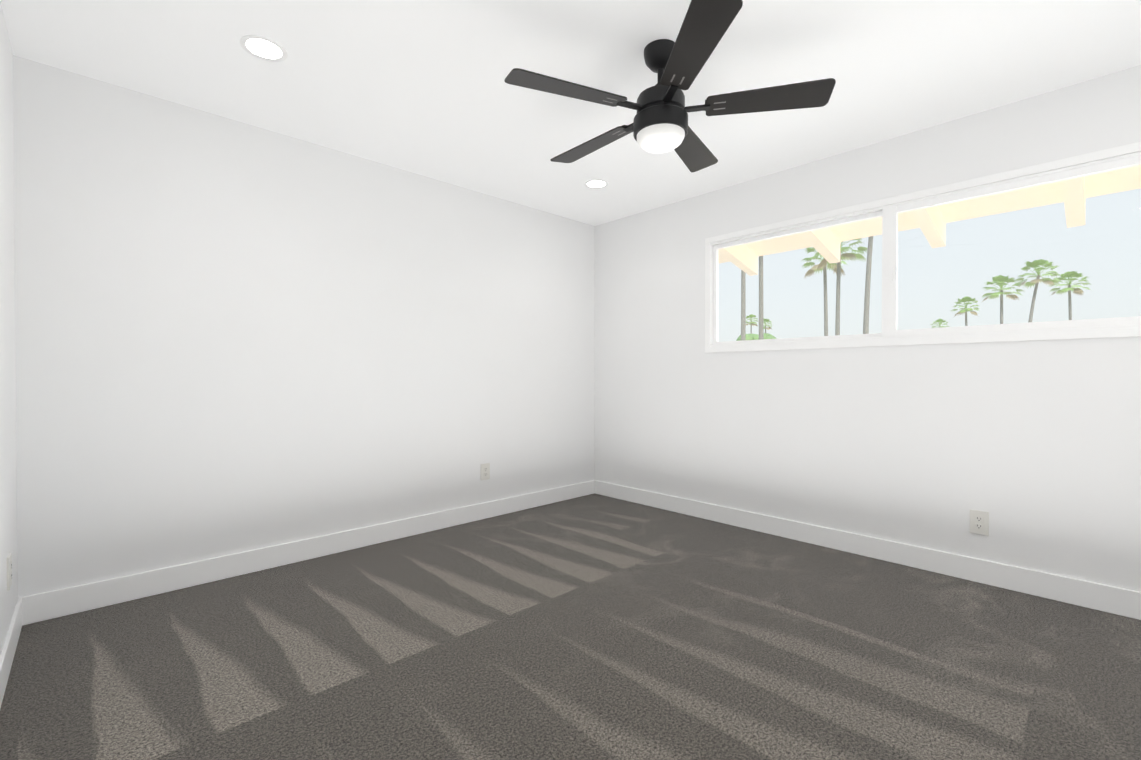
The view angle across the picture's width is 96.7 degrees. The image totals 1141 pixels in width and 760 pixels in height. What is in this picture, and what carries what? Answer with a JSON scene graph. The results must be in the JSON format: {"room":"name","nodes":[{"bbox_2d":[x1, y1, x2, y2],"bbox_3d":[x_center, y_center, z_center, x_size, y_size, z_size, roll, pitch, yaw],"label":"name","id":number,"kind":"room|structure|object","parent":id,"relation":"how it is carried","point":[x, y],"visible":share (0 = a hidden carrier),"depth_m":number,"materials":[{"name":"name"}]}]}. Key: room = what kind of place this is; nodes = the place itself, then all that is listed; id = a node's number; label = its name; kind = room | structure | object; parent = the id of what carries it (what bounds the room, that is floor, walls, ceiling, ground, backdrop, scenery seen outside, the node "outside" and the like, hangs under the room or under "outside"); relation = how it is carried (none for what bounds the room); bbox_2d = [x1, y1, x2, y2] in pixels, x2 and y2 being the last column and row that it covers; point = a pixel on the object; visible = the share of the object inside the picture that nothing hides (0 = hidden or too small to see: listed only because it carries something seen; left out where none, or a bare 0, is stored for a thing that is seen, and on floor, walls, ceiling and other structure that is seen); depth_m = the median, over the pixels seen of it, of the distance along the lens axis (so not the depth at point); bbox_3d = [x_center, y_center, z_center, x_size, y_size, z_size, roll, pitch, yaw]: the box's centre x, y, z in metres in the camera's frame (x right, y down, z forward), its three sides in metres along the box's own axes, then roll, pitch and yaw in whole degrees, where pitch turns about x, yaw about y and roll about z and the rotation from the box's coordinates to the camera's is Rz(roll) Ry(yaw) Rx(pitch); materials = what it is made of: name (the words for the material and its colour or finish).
{"room":"empty bedroom","nodes":[
{"label":"empty bedroom","id":0,"kind":"room"},
{"bbox_2d":[0,1,17,653],"bbox_3d":[-2.135,-0.161,1.832,0.120,2.440,0.815,0,1,-44],"label":"wall","id":1,"kind":"structure","parent":0,"point":[8,499],"depth_m":1.95,"materials":[{"name":"paint"}]},
{"bbox_2d":[7,552,11,590],"bbox_3d":[-2.121,0.723,1.919,0.010,0.122,0.078,0,1,-44],"label":"electrical outlet","id":2,"kind":"object","parent":1,"relation":"attached to","point":[9,570],"visible":1,"depth_m":1.89,"materials":[{"name":"plastic"}]},
{"bbox_2d":[0,598,21,707],"bbox_3d":[-1.015,1.007,0.735,0.048,0.122,3.937,0,1,-44],"label":"baseboard","id":3,"kind":"structure","parent":1,"relation":"attached to","point":[8,650],"depth_m":1.85,"materials":[{"name":"paint"}]},
{"bbox_2d":[13,55,594,597],"bbox_3d":[-1.400,-0.172,3.198,4.630,2.440,0.150,0,1,-44],"label":"wall","id":4,"kind":"structure","parent":0,"point":[233,337],"depth_m":2.78,"materials":[{"name":"paint"}]},
{"bbox_2d":[18,480,594,625],"bbox_3d":[-1.072,0.985,3.407,3.580,0.122,0.013,0,1,-44],"label":"baseboard","id":5,"kind":"structure","parent":4,"relation":"attached to","point":[44,606],"depth_m":2.79,"materials":[{"name":"paint"}]},
{"bbox_2d":[481,463,489,479],"bbox_3d":[-0.641,0.690,3.817,0.078,0.122,0.010,0,1,-44],"label":"electrical outlet","id":6,"kind":"object","parent":4,"relation":"attached to","point":[485,471],"visible":1,"depth_m":3.81,"materials":[{"name":"plastic"}]},
{"bbox_2d":[0,493,1140,759],"bbox_3d":[0.014,1.090,1.724,4.630,0.060,4.250,0,1,-44],"label":"floor","id":7,"kind":"structure","parent":0,"point":[594,627],"depth_m":1.92,"materials":[{"name":"carpet"}]},
{"bbox_2d":[0,0,1140,225],"bbox_3d":[-0.041,-1.430,1.652,4.480,0.100,4.250,0,1,-44],"label":"ceiling","id":8,"kind":"structure","parent":0,"point":[420,86],"depth_m":2.25,"materials":[{"name":"paint"}]},
{"bbox_2d":[240,35,287,61],"bbox_3d":[-1.279,-1.383,2.118,0.172,0.008,0.172,0,1,-44],"label":"recessed light","id":9,"kind":"object","parent":8,"relation":"in","point":[263,48],"visible":1,"depth_m":2.11,"materials":[{"name":"paint"}]},
{"bbox_2d":[584,179,607,188],"bbox_3d":[0.184,-1.395,3.611,0.172,0.008,0.172,0,1,-44],"label":"recessed light","id":10,"kind":"object","parent":8,"relation":"in","point":[596,184],"visible":1,"depth_m":3.61,"materials":[{"name":"paint"}]},
{"bbox_2d":[504,0,835,171],"bbox_3d":[0.355,-1.177,2.161,1.287,0.413,1.242,0,1,-44],"label":"fan","id":11,"kind":"object","parent":8,"relation":"hanging from","point":[659,124],"visible":1,"depth_m":2.03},
{"bbox_2d":[595,65,1140,591],"bbox_3d":[1.636,-0.283,3.257,0.150,2.660,3.950,0,1,-44],"label":"wall","id":12,"kind":"structure","parent":0,"point":[1031,449],"depth_m":2.92,"materials":[{"name":"paint"}]},
{"bbox_2d":[718,245,757,275],"bbox_3d":[1.357,-1.331,4.721,1.476,0.507,0.090,0,1,-44],"label":"roof beam","id":13,"kind":"structure","parent":12,"relation":"attached to","point":[737,259],"depth_m":5.00,"materials":[{"name":"paint"}]},
{"bbox_2d":[800,227,839,263],"bbox_3d":[1.898,-1.326,4.152,1.476,0.507,0.090,0,1,-44],"label":"roof beam","id":14,"kind":"structure","parent":12,"relation":"attached to","point":[833,256],"depth_m":4.43,"materials":[{"name":"paint"}]},
{"bbox_2d":[595,480,1140,619],"bbox_3d":[1.582,0.987,3.206,0.013,0.122,3.937,0,1,-44],"label":"baseboard","id":15,"kind":"structure","parent":12,"relation":"attached to","point":[1105,598],"depth_m":2.84,"materials":[{"name":"paint"}]},
{"bbox_2d":[705,142,1140,352],"bbox_3d":[1.872,-0.624,2.940,0.091,0.853,2.426,0,1,-44],"label":"sliding window","id":16,"kind":"structure","parent":12,"relation":"in","point":[887,210],"depth_m":2.83,"materials":[{"name":"glass"}]},
{"bbox_2d":[910,206,945,247],"bbox_3d":[2.440,-1.322,3.584,1.476,0.507,0.090,0,1,-44],"label":"roof beam","id":17,"kind":"structure","parent":12,"relation":"attached to","point":[929,214],"depth_m":3.86,"materials":[{"name":"paint"}]},
{"bbox_2d":[970,509,988,535],"bbox_3d":[2.124,0.741,2.636,0.010,0.122,0.078,0,1,-44],"label":"electrical outlet","id":18,"kind":"object","parent":12,"relation":"attached to","point":[979,522],"visible":1,"depth_m":2.63,"materials":[{"name":"plastic"}]},
{"bbox_2d":[1062,176,1085,227],"bbox_3d":[2.981,-1.317,3.015,1.476,0.507,0.090,0,1,-44],"label":"roof beam","id":19,"kind":"structure","parent":12,"relation":"attached to","point":[1068,192],"depth_m":3.27,"materials":[{"name":"paint"}]},
{"bbox_2d":[718,165,1140,262],"bbox_3d":[1.844,-1.455,4.136,1.576,0.394,10.950,0,1,-44],"label":"roof overhang","id":20,"kind":"object","parent":19,"relation":"on","point":[1052,195],"depth_m":3.76,"materials":[{"name":"paint"}]},
{"label":"outside","id":21,"kind":"structure","parent":0,"visible":0},
{"bbox_3d":[112.102,-0.117,174.702,396.270,0.150,400.000,0,1,-44],"label":"ground","id":22,"kind":"structure","parent":21,"visible":0},
{"bbox_2d":[741,270,745,340],"bbox_3d":[11.587,-6.855,34.134,3.505,15.604,3.383,0,1,-44],"label":"palm tree","id":23,"kind":"object","parent":22,"relation":"on","point":[743,310],"depth_m":33.99,"materials":[{"name":"grey plant"}]},
{"bbox_2d":[746,314,758,333],"bbox_3d":[43.081,-7.758,121.105,3.806,16.000,3.936,0,1,-44],"label":"palm tree","id":24,"kind":"object","parent":22,"relation":"on","point":[750,316],"depth_m":120.63,"materials":[{"name":"green plant"}]},
{"bbox_2d":[736,333,776,340],"bbox_3d":[22.757,-2.573,62.571,5.755,6.580,5.676,0,1,-44],"label":"bush","id":25,"kind":"object","parent":22,"relation":"on","point":[754,336],"depth_m":61.46,"materials":[{"name":"green plant"}]},
{"bbox_2d":[759,256,763,339],"bbox_3d":[13.545,-8.322,36.192,3.281,18.504,3.518,0,1,-44],"label":"palm tree","id":26,"kind":"object","parent":22,"relation":"on","point":[761,328],"depth_m":36.02,"materials":[{"name":"grey plant"}]},
{"bbox_2d":[763,319,771,332],"bbox_3d":[48.613,-7.589,126.237,3.802,15.579,3.599,0,1,-44],"label":"palm tree","id":27,"kind":"object","parent":22,"relation":"on","point":[765,321],"depth_m":125.68,"materials":[{"name":"green plant"}]},
{"bbox_2d":[801,247,849,335],"bbox_3d":[20.267,-5.150,40.417,3.892,12.093,3.877,0,1,-44],"label":"palm tree","id":28,"kind":"object","parent":22,"relation":"on","point":[814,267],"depth_m":40.26,"materials":[{"name":"plant"}]},
{"bbox_2d":[813,238,867,334],"bbox_3d":[17.624,-4.673,33.267,3.607,11.253,3.506,0,1,-44],"label":"palm tree","id":29,"kind":"object","parent":22,"relation":"on","point":[851,255],"depth_m":33.16,"materials":[{"name":"plant"}]},
{"bbox_2d":[863,236,872,333],"bbox_3d":[18.123,-5.526,30.278,3.335,13.009,3.273,0,1,-44],"label":"palm tree","id":30,"kind":"object","parent":22,"relation":"on","point":[867,289],"depth_m":30.16,"materials":[{"name":"grey plant"}]},
{"bbox_2d":[932,319,949,327],"bbox_3d":[85.368,-6.997,117.275,3.835,14.539,3.794,0,1,-44],"label":"palm tree","id":31,"kind":"object","parent":22,"relation":"on","point":[939,320],"depth_m":116.78,"materials":[{"name":"green plant"}]},
{"bbox_2d":[950,296,979,325],"bbox_3d":[55.581,-5.589,71.437,3.450,12.467,3.622,0,1,-44],"label":"palm tree","id":32,"kind":"object","parent":22,"relation":"on","point":[965,299],"depth_m":70.97,"materials":[{"name":"green plant"}]},
{"bbox_2d":[982,275,1023,323],"bbox_3d":[45.128,-5.111,53.037,3.546,11.809,3.679,0,1,-44],"label":"palm tree","id":33,"kind":"object","parent":22,"relation":"on","point":[999,280],"depth_m":52.92,"materials":[{"name":"green plant"}]},
{"bbox_2d":[1012,259,1061,321],"bbox_3d":[47.059,-5.693,51.167,3.523,13.004,3.963,0,1,-44],"label":"palm tree","id":34,"kind":"object","parent":22,"relation":"on","point":[1038,271],"depth_m":50.97,"materials":[{"name":"green plant"}]},
{"bbox_2d":[1050,271,1090,319],"bbox_3d":[55.446,-5.697,56.385,3.405,12.927,3.662,0,1,-44],"label":"palm tree","id":35,"kind":"object","parent":22,"relation":"on","point":[1068,274],"depth_m":56.21,"materials":[{"name":"green plant"}]}
]}

